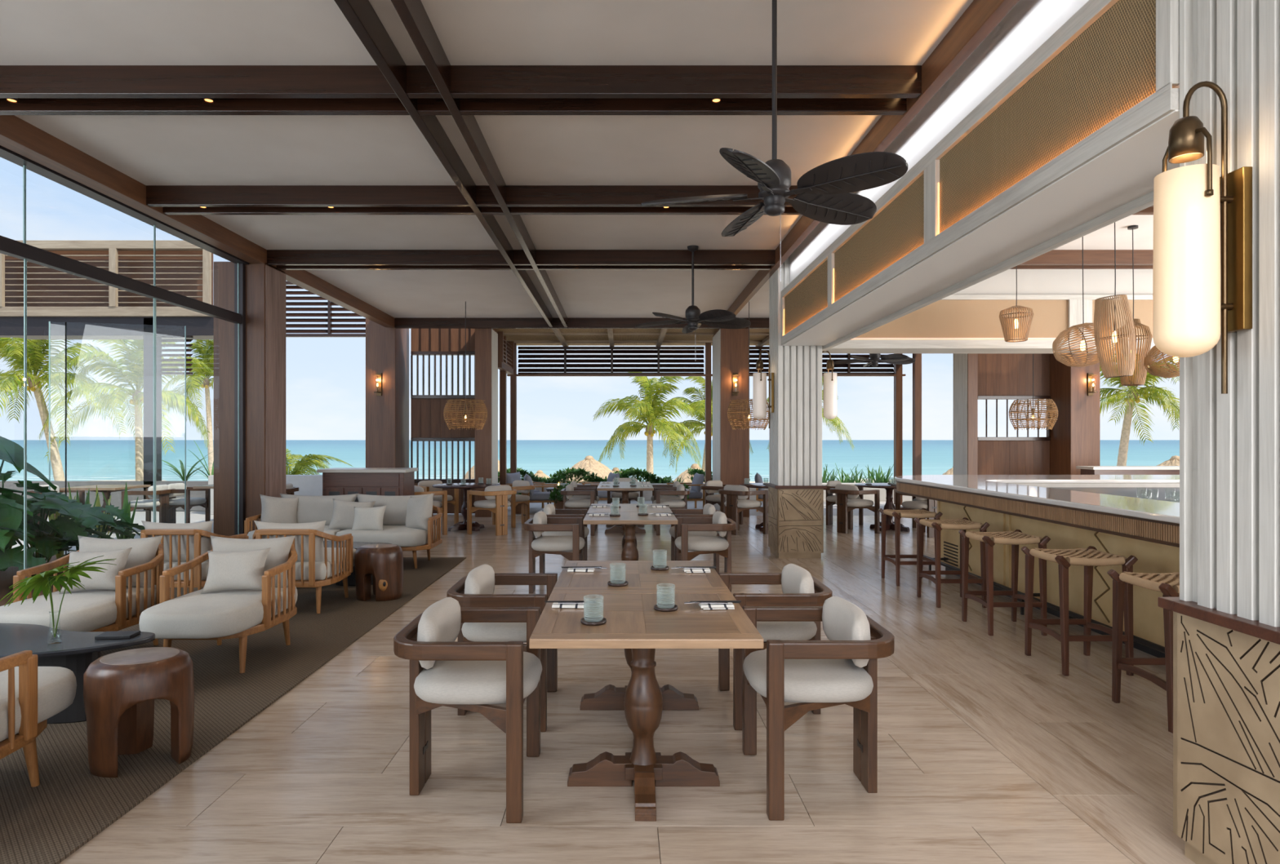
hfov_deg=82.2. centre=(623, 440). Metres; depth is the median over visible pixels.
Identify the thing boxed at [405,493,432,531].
throw pillow
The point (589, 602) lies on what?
fork
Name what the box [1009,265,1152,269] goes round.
trim
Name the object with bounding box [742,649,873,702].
seat cushion
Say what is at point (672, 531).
seat cushion
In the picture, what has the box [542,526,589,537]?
seat cushion
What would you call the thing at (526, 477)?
cushion
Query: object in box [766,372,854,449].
palm tree
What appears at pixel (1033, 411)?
lampshade
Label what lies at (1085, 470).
console
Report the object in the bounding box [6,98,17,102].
spotlight
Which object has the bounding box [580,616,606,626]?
coaster
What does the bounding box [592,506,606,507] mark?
rolled napkin
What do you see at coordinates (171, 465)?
spiky plant
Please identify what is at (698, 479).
cushion
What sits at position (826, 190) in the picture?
ceiling fan
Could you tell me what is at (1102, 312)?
pendant
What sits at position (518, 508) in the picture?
pot
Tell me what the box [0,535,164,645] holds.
lounge chair
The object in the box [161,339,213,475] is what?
palm tree
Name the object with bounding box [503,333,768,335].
trim
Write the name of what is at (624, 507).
dining table
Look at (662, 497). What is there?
seat cushion
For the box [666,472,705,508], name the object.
armchair
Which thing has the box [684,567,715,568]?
chopstick
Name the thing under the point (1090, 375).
wall lantern
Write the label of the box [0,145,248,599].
window frame
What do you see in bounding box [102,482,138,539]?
snake plant
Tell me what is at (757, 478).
cushion
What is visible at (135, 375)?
palm tree
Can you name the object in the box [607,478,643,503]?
dining chair
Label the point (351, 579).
coffee table
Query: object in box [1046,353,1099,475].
column
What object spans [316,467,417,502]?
base cabinet
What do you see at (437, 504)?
seat cushion
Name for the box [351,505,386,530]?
throw pillow
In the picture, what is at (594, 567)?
fork
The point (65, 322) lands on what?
glass screen
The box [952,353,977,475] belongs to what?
column
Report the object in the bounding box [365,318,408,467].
column
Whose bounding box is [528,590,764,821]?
dining table
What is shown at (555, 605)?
rolled napkin
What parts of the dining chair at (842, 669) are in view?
leg, rail, leg, armrest, rail, leg, leg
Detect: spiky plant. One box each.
[160,451,213,480]
[164,441,213,479]
[669,476,686,483]
[822,464,846,481]
[822,466,838,483]
[827,463,862,483]
[838,465,860,483]
[841,467,878,483]
[854,466,891,483]
[858,466,886,483]
[873,464,893,482]
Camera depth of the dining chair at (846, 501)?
11.77 m
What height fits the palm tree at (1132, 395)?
8.774 m
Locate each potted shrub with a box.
[515,493,521,514]
[547,480,578,509]
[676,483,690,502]
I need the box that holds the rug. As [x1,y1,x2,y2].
[0,557,466,863]
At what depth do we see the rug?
3.84 m
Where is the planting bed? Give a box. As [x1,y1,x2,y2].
[0,554,68,606]
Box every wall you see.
[208,328,475,515]
[536,483,688,500]
[688,483,911,501]
[977,353,1050,475]
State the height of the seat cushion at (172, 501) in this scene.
0.106 m
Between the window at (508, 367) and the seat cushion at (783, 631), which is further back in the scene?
the window at (508, 367)
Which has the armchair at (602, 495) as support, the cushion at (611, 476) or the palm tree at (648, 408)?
the cushion at (611, 476)
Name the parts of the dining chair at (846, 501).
leg, leg, leg, armrest, rail, leg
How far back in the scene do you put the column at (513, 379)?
16.93 m
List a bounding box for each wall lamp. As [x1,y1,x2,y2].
[752,350,773,428]
[822,351,837,419]
[1152,80,1252,394]
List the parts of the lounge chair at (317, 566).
post, arm rail, post, leg, seat frame, leg, arm post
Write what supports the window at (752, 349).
attached to the trim at (507, 375)
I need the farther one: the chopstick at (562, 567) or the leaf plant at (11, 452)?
the leaf plant at (11, 452)
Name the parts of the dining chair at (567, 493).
leg, armrest, rail, leg, leg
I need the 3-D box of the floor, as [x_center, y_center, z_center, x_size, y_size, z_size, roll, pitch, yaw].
[2.425,1.650,5.675,14.350,0.300,17.750,0,0,0]
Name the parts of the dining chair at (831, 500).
leg, leg, rail, armrest, leg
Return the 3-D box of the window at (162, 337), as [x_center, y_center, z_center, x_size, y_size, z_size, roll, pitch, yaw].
[-9.575,-1.815,15.700,0.650,0.830,0.100,0,0,0]
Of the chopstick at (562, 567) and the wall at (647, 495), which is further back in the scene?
the wall at (647, 495)
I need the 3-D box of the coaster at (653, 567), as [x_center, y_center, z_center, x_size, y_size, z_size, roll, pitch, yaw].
[0.208,0.743,4.260,0.106,0.014,0.106,0,0,0]
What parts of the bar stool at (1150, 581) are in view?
leg, wrapped rail, wrapped rail, woven seat, leg, wrapped rail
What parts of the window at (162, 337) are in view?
rail, rail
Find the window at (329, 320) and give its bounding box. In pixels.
[285,281,365,337]
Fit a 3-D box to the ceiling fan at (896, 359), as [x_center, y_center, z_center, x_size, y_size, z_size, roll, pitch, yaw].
[4.465,-1.827,12.978,1.417,1.065,1.425,0,0,0]
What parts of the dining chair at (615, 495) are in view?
leg, rail, leg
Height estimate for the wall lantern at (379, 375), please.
0.440 m
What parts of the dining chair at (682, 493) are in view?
leg, leg, armrest, rail, leg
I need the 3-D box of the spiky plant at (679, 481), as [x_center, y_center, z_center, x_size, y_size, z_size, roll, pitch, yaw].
[1.384,1.127,18.738,0.439,0.445,0.413,0,0,0]
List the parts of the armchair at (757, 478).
leg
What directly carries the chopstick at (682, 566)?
on the rolled napkin at (706, 570)
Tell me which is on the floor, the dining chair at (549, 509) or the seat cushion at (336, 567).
the dining chair at (549, 509)
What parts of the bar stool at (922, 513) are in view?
leg, wrapped rail, leg, woven seat, wrapped rail, leg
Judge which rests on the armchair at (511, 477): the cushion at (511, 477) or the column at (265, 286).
the cushion at (511, 477)
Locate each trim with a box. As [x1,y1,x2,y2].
[0,98,906,115]
[0,115,394,327]
[163,207,800,214]
[266,249,775,265]
[276,265,771,270]
[333,0,553,327]
[391,0,567,327]
[395,318,768,328]
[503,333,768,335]
[506,340,761,342]
[506,374,905,376]
[551,328,568,346]
[607,328,613,346]
[655,328,667,346]
[727,0,1019,315]
[755,335,768,346]
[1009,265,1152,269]
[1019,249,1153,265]
[1133,207,1153,214]
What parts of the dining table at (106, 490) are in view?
parquet panel, parquet panel, parquet panel, parquet panel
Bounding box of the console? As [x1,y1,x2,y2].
[1075,466,1179,475]
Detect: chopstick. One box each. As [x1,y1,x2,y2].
[544,600,595,602]
[561,567,601,568]
[566,566,601,567]
[681,566,715,567]
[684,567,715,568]
[694,600,741,602]
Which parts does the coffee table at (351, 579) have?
leg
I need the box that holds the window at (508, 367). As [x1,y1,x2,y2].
[497,331,514,374]
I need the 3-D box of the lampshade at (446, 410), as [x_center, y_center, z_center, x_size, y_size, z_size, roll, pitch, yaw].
[-2.700,-0.428,12.500,0.743,0.520,0.743,0,0,0]
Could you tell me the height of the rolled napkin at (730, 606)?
0.015 m
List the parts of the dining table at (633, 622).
parquet panel, parquet panel, parquet panel, parquet panel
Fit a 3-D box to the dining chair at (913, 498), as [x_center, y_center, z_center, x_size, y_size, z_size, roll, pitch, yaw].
[5.133,1.109,12.202,0.580,0.781,0.655,0,0,8]
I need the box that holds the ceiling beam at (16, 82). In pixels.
[0,65,921,98]
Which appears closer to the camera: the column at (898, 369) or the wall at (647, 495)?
the column at (898, 369)
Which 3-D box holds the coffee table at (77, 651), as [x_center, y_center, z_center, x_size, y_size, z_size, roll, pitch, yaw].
[-3.461,1.288,3.976,1.689,0.400,0.787,0,0,0]
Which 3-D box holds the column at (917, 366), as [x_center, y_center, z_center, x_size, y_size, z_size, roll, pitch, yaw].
[6.550,-0.370,16.400,0.150,3.740,0.150,0,0,0]
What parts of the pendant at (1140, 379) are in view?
cord, lamp shade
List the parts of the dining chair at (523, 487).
leg, leg, armrest, rail, leg, leg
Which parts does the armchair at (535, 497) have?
seat frame, armrest, armrest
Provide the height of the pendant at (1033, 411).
2.192 m
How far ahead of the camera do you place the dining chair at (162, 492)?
12.00 m
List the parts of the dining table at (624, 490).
parquet panel, parquet panel, parquet panel, parquet panel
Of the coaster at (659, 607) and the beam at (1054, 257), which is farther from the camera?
the beam at (1054, 257)
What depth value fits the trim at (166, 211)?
7.04 m
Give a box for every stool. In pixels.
[83,647,194,777]
[354,543,403,601]
[878,508,942,586]
[914,517,990,608]
[958,529,1050,635]
[1020,546,1137,675]
[1106,568,1179,733]
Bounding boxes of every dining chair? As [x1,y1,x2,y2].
[26,484,84,524]
[121,484,175,523]
[168,483,210,523]
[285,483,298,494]
[393,597,542,823]
[414,480,458,524]
[414,486,447,535]
[446,564,557,732]
[466,485,516,536]
[492,480,535,528]
[524,511,585,593]
[536,503,589,573]
[560,484,597,535]
[564,481,599,528]
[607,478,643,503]
[650,480,684,528]
[653,484,689,535]
[669,503,720,573]
[675,511,736,592]
[700,480,742,524]
[718,484,768,535]
[718,564,832,730]
[742,596,894,820]
[823,480,863,528]
[829,484,879,533]
[895,492,937,537]
[911,496,925,532]
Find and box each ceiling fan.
[635,245,751,333]
[641,0,907,281]
[833,353,915,367]
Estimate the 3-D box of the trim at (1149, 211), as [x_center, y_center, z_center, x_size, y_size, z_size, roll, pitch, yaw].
[5.580,-2.271,7.076,6.040,0.182,0.062,0,0,0]
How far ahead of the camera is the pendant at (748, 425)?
12.40 m
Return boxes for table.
[0,623,155,724]
[59,484,151,533]
[192,484,213,528]
[323,541,391,586]
[431,483,500,531]
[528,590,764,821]
[546,487,556,504]
[552,560,728,710]
[582,511,677,560]
[588,503,671,549]
[596,484,653,535]
[599,481,651,526]
[739,483,768,531]
[854,483,910,531]
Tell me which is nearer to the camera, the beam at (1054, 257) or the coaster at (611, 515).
the coaster at (611, 515)
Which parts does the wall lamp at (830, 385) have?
rod, lamp shade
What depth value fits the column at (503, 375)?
15.83 m
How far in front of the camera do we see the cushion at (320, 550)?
6.28 m
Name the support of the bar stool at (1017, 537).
on the floor
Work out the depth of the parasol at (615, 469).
43.86 m
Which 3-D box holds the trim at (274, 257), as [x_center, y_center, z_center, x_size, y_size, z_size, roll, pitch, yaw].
[-1.278,-2.271,9.131,6.305,0.182,0.062,0,0,0]
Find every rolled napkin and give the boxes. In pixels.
[551,602,586,608]
[567,568,595,572]
[588,514,604,515]
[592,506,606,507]
[652,506,666,507]
[655,514,671,515]
[682,568,711,573]
[698,602,734,609]
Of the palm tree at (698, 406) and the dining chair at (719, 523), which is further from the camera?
the palm tree at (698, 406)
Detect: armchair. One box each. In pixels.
[506,471,545,508]
[524,473,558,509]
[581,472,619,503]
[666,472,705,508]
[754,472,764,511]
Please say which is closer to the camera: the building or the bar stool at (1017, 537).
the bar stool at (1017, 537)
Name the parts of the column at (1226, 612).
carved panel, carved panel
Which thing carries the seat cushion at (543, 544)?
on the dining chair at (563, 546)
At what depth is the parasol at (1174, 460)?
31.85 m
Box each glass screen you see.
[48,321,50,490]
[65,322,186,554]
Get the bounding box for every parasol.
[465,459,507,483]
[532,470,549,482]
[560,455,613,483]
[612,467,621,472]
[671,463,711,483]
[942,467,952,475]
[1156,455,1179,466]
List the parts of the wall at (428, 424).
rail, rail, rail, rail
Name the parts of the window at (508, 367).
rail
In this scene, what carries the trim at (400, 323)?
attached to the ceiling at (148, 149)
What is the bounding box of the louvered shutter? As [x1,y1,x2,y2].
[518,346,703,374]
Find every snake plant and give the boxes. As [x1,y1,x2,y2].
[48,496,75,559]
[67,482,98,551]
[86,485,115,537]
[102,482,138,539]
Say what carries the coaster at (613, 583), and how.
on the dining table at (639, 575)
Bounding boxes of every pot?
[515,503,521,514]
[554,500,567,509]
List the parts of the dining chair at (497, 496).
leg, rail, armrest, leg, leg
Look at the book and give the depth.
4.03 m
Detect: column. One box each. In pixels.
[213,262,285,536]
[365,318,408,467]
[475,328,497,517]
[499,336,506,484]
[510,342,516,473]
[705,342,711,504]
[712,328,749,517]
[765,257,826,558]
[893,353,902,505]
[912,353,921,475]
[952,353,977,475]
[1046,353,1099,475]
[1157,0,1279,863]
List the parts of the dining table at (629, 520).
parquet panel, parquet panel, parquet panel, parquet panel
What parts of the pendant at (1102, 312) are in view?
lamp shade, bulb, cord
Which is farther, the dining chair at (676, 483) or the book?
the dining chair at (676, 483)
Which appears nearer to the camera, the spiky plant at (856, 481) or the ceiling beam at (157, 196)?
the ceiling beam at (157, 196)
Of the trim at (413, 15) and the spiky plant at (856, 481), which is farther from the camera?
the spiky plant at (856, 481)
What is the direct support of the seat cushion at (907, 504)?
on the dining chair at (931, 505)
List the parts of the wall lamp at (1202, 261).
lamp shade, rod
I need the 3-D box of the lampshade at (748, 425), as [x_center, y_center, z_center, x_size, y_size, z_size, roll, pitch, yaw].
[2.130,-0.428,12.500,0.743,0.520,0.743,0,0,0]
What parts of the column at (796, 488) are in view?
carved panel, carved panel, carved panel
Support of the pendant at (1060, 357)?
hanging from the ceiling at (148, 149)
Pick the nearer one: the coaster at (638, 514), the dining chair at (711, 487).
the coaster at (638, 514)
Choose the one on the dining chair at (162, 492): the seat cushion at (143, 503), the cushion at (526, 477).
the seat cushion at (143, 503)
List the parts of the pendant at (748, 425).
cord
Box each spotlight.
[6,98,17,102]
[204,98,213,102]
[711,98,720,102]
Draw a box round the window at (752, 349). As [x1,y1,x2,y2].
[749,346,894,374]
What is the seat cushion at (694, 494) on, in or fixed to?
on the armchair at (695, 495)
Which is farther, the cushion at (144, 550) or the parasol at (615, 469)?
the parasol at (615, 469)
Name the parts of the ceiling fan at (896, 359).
blade, blade, blade, blade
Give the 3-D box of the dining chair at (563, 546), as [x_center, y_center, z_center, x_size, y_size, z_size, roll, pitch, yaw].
[-0.678,1.109,7.268,0.580,0.781,0.655,0,0,0]
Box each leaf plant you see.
[0,436,63,546]
[0,471,71,571]
[0,488,13,549]
[0,497,63,573]
[5,492,116,577]
[40,505,145,558]
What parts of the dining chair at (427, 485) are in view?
leg, rail, leg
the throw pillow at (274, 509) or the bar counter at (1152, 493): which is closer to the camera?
the bar counter at (1152, 493)
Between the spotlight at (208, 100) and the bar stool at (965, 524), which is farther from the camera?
the bar stool at (965, 524)
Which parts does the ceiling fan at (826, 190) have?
blade, blade, blade, down rod, pull chain, blade, blade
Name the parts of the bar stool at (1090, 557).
leg, wrapped rail, wrapped rail, leg, woven seat, leg, wrapped rail, wrapped rail, leg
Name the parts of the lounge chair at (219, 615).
arm post, leg, leg, arm rail, seat frame, leg, arm post, leg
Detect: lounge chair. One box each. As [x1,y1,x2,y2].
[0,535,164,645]
[0,650,76,786]
[138,535,297,673]
[140,520,248,593]
[252,520,355,613]
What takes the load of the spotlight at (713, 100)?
attached to the ceiling at (148, 149)
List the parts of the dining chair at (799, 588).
leg, leg, armrest, rail, leg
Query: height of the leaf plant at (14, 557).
0.910 m
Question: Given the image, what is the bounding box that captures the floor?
[58,515,1195,863]
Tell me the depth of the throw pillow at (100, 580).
4.98 m
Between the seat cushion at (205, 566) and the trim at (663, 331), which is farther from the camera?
the trim at (663, 331)
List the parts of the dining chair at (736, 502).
leg, leg, leg, armrest, rail, leg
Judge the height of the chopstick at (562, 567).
0.006 m
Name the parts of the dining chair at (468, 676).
leg, leg, rail, armrest, leg, leg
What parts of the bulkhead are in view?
woven panel, woven panel, woven panel, rail, return rail, return rail, woven panel, woven panel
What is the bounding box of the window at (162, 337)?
[160,336,193,374]
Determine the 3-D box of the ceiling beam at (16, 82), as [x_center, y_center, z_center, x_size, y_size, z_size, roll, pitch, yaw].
[-1.278,-2.271,4.651,6.305,0.182,0.062,0,0,0]
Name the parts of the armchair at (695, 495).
armrest, seat frame, armrest, leg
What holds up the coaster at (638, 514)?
on the dining table at (629, 520)
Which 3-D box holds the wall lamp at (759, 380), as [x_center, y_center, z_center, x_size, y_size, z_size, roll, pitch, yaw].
[1.813,-0.661,9.570,0.263,1.020,0.209,0,0,0]
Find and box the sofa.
[244,493,442,568]
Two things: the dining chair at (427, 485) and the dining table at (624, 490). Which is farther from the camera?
the dining chair at (427, 485)
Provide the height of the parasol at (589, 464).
3.427 m
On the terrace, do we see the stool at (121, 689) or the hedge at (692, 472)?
the hedge at (692, 472)
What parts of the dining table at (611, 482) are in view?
parquet panel, parquet panel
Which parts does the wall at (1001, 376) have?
rail, rail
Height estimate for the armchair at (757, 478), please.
0.802 m
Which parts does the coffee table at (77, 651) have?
leg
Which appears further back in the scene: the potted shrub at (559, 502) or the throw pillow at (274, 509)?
the potted shrub at (559, 502)
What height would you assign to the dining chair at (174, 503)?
0.781 m
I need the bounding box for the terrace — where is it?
[113,500,905,516]
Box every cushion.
[0,585,155,631]
[0,666,76,742]
[77,535,163,588]
[128,499,159,507]
[138,586,297,639]
[141,520,213,562]
[163,561,208,580]
[168,497,206,505]
[209,535,295,588]
[247,525,344,541]
[253,520,328,562]
[280,493,358,525]
[295,547,355,580]
[336,524,436,546]
[356,493,434,525]
[413,651,542,704]
[432,495,453,502]
[432,500,442,507]
[461,622,526,643]
[473,500,511,508]
[506,471,521,483]
[507,494,529,502]
[524,473,534,496]
[529,492,556,500]
[531,536,585,551]
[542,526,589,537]
[564,499,597,507]
[568,495,599,502]
[597,490,612,497]
[607,472,619,481]
[611,492,639,498]
[650,495,681,502]
[653,499,685,507]
[669,526,717,537]
[675,535,728,551]
[688,490,702,498]
[690,472,704,493]
[705,494,726,502]
[724,499,761,508]
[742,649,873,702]
[754,472,764,490]
[756,622,817,642]
[826,495,860,502]
[835,498,873,506]
[902,501,928,509]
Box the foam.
[11,475,881,480]
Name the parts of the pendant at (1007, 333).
lamp shade, cord, bulb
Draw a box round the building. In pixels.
[0,240,213,511]
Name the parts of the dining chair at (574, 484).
armrest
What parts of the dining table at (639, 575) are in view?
parquet panel, parquet panel, parquet panel, parquet panel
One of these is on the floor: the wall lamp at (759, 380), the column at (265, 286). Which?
the column at (265, 286)
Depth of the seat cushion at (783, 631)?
3.87 m
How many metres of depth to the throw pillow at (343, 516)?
8.66 m
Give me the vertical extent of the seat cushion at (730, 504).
0.106 m
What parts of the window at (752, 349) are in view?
rail, rail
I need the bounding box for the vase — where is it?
[0,555,114,644]
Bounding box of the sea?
[0,440,1179,482]
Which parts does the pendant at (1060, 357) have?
bulb, cord, lamp shade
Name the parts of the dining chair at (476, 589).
leg, rail, armrest, leg, leg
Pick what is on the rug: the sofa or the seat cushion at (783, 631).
the sofa
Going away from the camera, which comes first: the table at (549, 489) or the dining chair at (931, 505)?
the dining chair at (931, 505)
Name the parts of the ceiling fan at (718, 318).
blade, blade, blade, down rod, blade, blade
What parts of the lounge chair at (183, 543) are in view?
post, seat frame, arm rail, post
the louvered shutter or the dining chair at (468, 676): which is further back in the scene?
the louvered shutter
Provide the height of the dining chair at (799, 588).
0.781 m
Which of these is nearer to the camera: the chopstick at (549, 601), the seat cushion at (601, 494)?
the chopstick at (549, 601)
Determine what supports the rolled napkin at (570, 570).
on the dining table at (639, 575)
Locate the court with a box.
[11,516,213,554]
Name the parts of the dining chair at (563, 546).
leg, leg, armrest, rail, leg, leg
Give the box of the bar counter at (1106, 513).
[894,475,1179,657]
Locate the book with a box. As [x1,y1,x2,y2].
[94,631,140,639]
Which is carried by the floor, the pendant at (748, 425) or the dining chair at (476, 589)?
the dining chair at (476, 589)
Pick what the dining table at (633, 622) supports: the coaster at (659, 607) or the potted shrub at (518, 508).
the coaster at (659, 607)
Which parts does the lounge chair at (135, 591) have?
arm post, arm rail, seat frame, arm post, leg, post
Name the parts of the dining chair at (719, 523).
leg, leg, rail, armrest, leg, leg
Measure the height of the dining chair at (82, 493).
0.781 m
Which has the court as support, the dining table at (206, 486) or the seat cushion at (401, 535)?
the dining table at (206, 486)
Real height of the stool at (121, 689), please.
0.490 m
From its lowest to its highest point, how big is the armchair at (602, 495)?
0.802 m
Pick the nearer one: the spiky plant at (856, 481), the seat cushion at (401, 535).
the seat cushion at (401, 535)
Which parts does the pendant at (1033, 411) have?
cord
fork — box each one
[558,601,601,604]
[572,567,606,568]
[671,567,705,568]
[684,601,728,604]
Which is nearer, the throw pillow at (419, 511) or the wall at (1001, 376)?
the throw pillow at (419, 511)
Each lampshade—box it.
[443,399,487,430]
[727,399,768,430]
[1008,399,1057,430]
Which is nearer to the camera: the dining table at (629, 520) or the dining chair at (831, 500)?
the dining table at (629, 520)
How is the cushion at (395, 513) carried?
on the sofa
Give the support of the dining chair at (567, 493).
on the floor
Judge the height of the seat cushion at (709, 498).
0.106 m
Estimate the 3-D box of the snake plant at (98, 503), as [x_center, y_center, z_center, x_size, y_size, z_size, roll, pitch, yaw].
[-5.919,0.929,8.356,0.228,0.842,0.260,0,0,0]
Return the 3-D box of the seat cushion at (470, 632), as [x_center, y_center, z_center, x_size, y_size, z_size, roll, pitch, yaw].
[-0.625,1.019,4.091,0.524,0.106,0.524,0,0,0]
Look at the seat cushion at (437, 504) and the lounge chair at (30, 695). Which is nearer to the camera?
the lounge chair at (30, 695)
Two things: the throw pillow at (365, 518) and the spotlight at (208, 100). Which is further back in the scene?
the throw pillow at (365, 518)
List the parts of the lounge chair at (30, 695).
arm rail, seat frame, arm post, leg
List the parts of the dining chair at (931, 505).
leg, rail, leg, leg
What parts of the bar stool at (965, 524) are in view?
leg, wrapped rail, leg, wrapped rail, woven seat, wrapped rail, leg, wrapped rail, leg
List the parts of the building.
post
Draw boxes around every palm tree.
[0,337,123,480]
[37,339,213,480]
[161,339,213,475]
[593,372,702,475]
[662,376,753,475]
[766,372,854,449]
[1099,353,1179,466]
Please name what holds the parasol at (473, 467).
on the beach
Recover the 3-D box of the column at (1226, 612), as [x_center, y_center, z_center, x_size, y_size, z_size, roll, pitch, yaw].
[2.292,-0.430,2.380,0.650,3.860,0.650,0,0,0]
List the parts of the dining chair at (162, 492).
leg, rail, leg, armrest, leg, leg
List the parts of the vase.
stem, stem, stem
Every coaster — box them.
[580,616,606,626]
[607,580,627,586]
[609,514,620,516]
[635,505,645,507]
[637,513,648,515]
[650,565,668,570]
[653,604,677,612]
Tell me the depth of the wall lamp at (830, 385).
9.50 m
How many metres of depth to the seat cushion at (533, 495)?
15.26 m
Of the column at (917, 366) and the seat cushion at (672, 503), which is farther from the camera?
the column at (917, 366)
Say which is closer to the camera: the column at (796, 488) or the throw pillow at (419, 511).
the throw pillow at (419, 511)
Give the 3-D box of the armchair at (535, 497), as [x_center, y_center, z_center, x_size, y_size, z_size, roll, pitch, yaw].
[-1.758,1.119,15.549,0.716,0.802,0.720,0,0,-10]
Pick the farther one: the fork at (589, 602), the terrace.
the terrace
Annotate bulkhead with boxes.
[781,0,1179,353]
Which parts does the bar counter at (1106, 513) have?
apron rail, apron rail, foot rail, kick plate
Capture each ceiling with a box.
[0,0,1153,319]
[496,328,768,346]
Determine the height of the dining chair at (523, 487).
0.781 m
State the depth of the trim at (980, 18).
4.54 m
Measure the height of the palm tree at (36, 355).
9.194 m
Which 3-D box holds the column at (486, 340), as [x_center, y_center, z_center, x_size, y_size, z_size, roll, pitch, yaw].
[-2.734,-0.450,14.610,0.332,3.900,0.680,0,0,0]
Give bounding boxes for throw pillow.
[58,547,132,594]
[200,547,271,594]
[259,494,298,524]
[328,498,375,529]
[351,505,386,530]
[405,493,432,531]
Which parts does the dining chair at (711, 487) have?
rail, armrest, leg, leg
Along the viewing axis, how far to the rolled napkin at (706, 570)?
4.17 m
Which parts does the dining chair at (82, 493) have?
armrest, leg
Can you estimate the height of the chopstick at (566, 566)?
0.006 m
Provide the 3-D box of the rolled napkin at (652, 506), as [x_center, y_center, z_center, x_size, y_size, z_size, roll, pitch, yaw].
[0.391,0.742,8.171,0.150,0.015,0.096,0,0,-4]
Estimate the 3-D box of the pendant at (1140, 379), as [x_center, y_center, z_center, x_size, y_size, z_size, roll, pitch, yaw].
[5.619,-1.784,8.100,0.348,2.365,0.348,0,0,0]
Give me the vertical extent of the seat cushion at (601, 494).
0.152 m
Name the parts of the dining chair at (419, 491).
armrest, leg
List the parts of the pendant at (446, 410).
cord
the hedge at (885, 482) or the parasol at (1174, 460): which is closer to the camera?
the hedge at (885, 482)
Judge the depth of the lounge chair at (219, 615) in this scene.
4.80 m
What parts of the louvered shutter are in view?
rail, rail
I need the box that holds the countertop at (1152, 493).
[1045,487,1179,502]
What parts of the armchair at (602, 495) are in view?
armrest, seat frame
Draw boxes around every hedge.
[497,466,672,483]
[686,467,752,483]
[881,478,891,483]
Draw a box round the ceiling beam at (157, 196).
[146,185,800,207]
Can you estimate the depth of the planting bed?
6.87 m
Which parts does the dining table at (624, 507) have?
parquet panel, parquet panel, parquet panel, parquet panel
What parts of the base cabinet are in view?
door glass, door, door glass, door, drawer, door, door glass, door glass, door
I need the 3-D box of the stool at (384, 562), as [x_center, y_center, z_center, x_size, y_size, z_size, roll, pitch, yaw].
[-2.312,1.243,6.917,0.448,0.490,0.362,0,0,0]
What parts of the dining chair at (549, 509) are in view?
leg, leg, armrest, leg, leg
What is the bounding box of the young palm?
[285,448,351,475]
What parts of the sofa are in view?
arm post, arm rail, leg, seat frame, leg, arm post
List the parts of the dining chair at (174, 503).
leg, leg, rail, leg, armrest, rail, leg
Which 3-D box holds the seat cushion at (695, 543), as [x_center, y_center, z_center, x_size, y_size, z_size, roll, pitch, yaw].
[0.770,1.019,7.287,0.524,0.106,0.524,0,0,0]
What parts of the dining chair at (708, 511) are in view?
leg, leg, armrest, leg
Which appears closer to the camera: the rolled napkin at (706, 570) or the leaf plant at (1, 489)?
the rolled napkin at (706, 570)
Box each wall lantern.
[373,373,382,395]
[732,373,739,395]
[1087,373,1097,395]
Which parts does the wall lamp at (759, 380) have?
lamp shade, rod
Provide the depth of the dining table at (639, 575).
4.07 m
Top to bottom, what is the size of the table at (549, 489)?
0.470 m
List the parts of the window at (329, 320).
rail, rail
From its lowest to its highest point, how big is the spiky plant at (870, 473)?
0.659 m
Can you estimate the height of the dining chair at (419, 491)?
0.781 m
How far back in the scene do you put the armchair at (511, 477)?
16.40 m
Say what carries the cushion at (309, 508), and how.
on the sofa
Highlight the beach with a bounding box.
[111,479,893,483]
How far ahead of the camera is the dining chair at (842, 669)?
3.02 m
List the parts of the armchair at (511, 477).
armrest, leg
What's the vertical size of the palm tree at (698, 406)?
7.134 m
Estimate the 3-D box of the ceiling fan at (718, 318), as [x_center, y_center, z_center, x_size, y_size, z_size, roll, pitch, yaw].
[0.855,-1.660,8.998,1.434,1.400,1.400,0,0,0]
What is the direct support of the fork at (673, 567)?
on the rolled napkin at (706, 570)
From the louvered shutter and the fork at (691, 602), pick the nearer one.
the fork at (691, 602)
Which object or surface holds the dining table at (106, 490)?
on the court
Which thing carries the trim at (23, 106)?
attached to the ceiling at (148, 149)
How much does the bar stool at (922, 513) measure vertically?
0.762 m
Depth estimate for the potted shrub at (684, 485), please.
15.16 m
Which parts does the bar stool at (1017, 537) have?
leg, wrapped rail, leg, wrapped rail, woven seat, leg, wrapped rail, wrapped rail, leg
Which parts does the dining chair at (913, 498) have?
leg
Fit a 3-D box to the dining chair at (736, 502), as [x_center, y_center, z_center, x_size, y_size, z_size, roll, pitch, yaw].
[1.893,1.109,11.791,0.580,0.781,0.655,0,0,-40]
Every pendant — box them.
[443,302,487,430]
[727,302,768,430]
[999,266,1033,342]
[1008,353,1057,430]
[1052,236,1115,367]
[1093,222,1135,378]
[1115,225,1152,386]
[1143,346,1179,378]
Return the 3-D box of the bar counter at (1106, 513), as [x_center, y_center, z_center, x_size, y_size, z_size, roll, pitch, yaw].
[5.785,0.970,5.247,5.230,1.060,8.107,0,0,0]
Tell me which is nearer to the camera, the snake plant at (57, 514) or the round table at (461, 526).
the snake plant at (57, 514)
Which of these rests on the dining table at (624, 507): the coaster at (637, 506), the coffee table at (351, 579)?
the coaster at (637, 506)
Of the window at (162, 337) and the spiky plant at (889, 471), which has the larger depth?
the spiky plant at (889, 471)
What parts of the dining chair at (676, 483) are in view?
leg, armrest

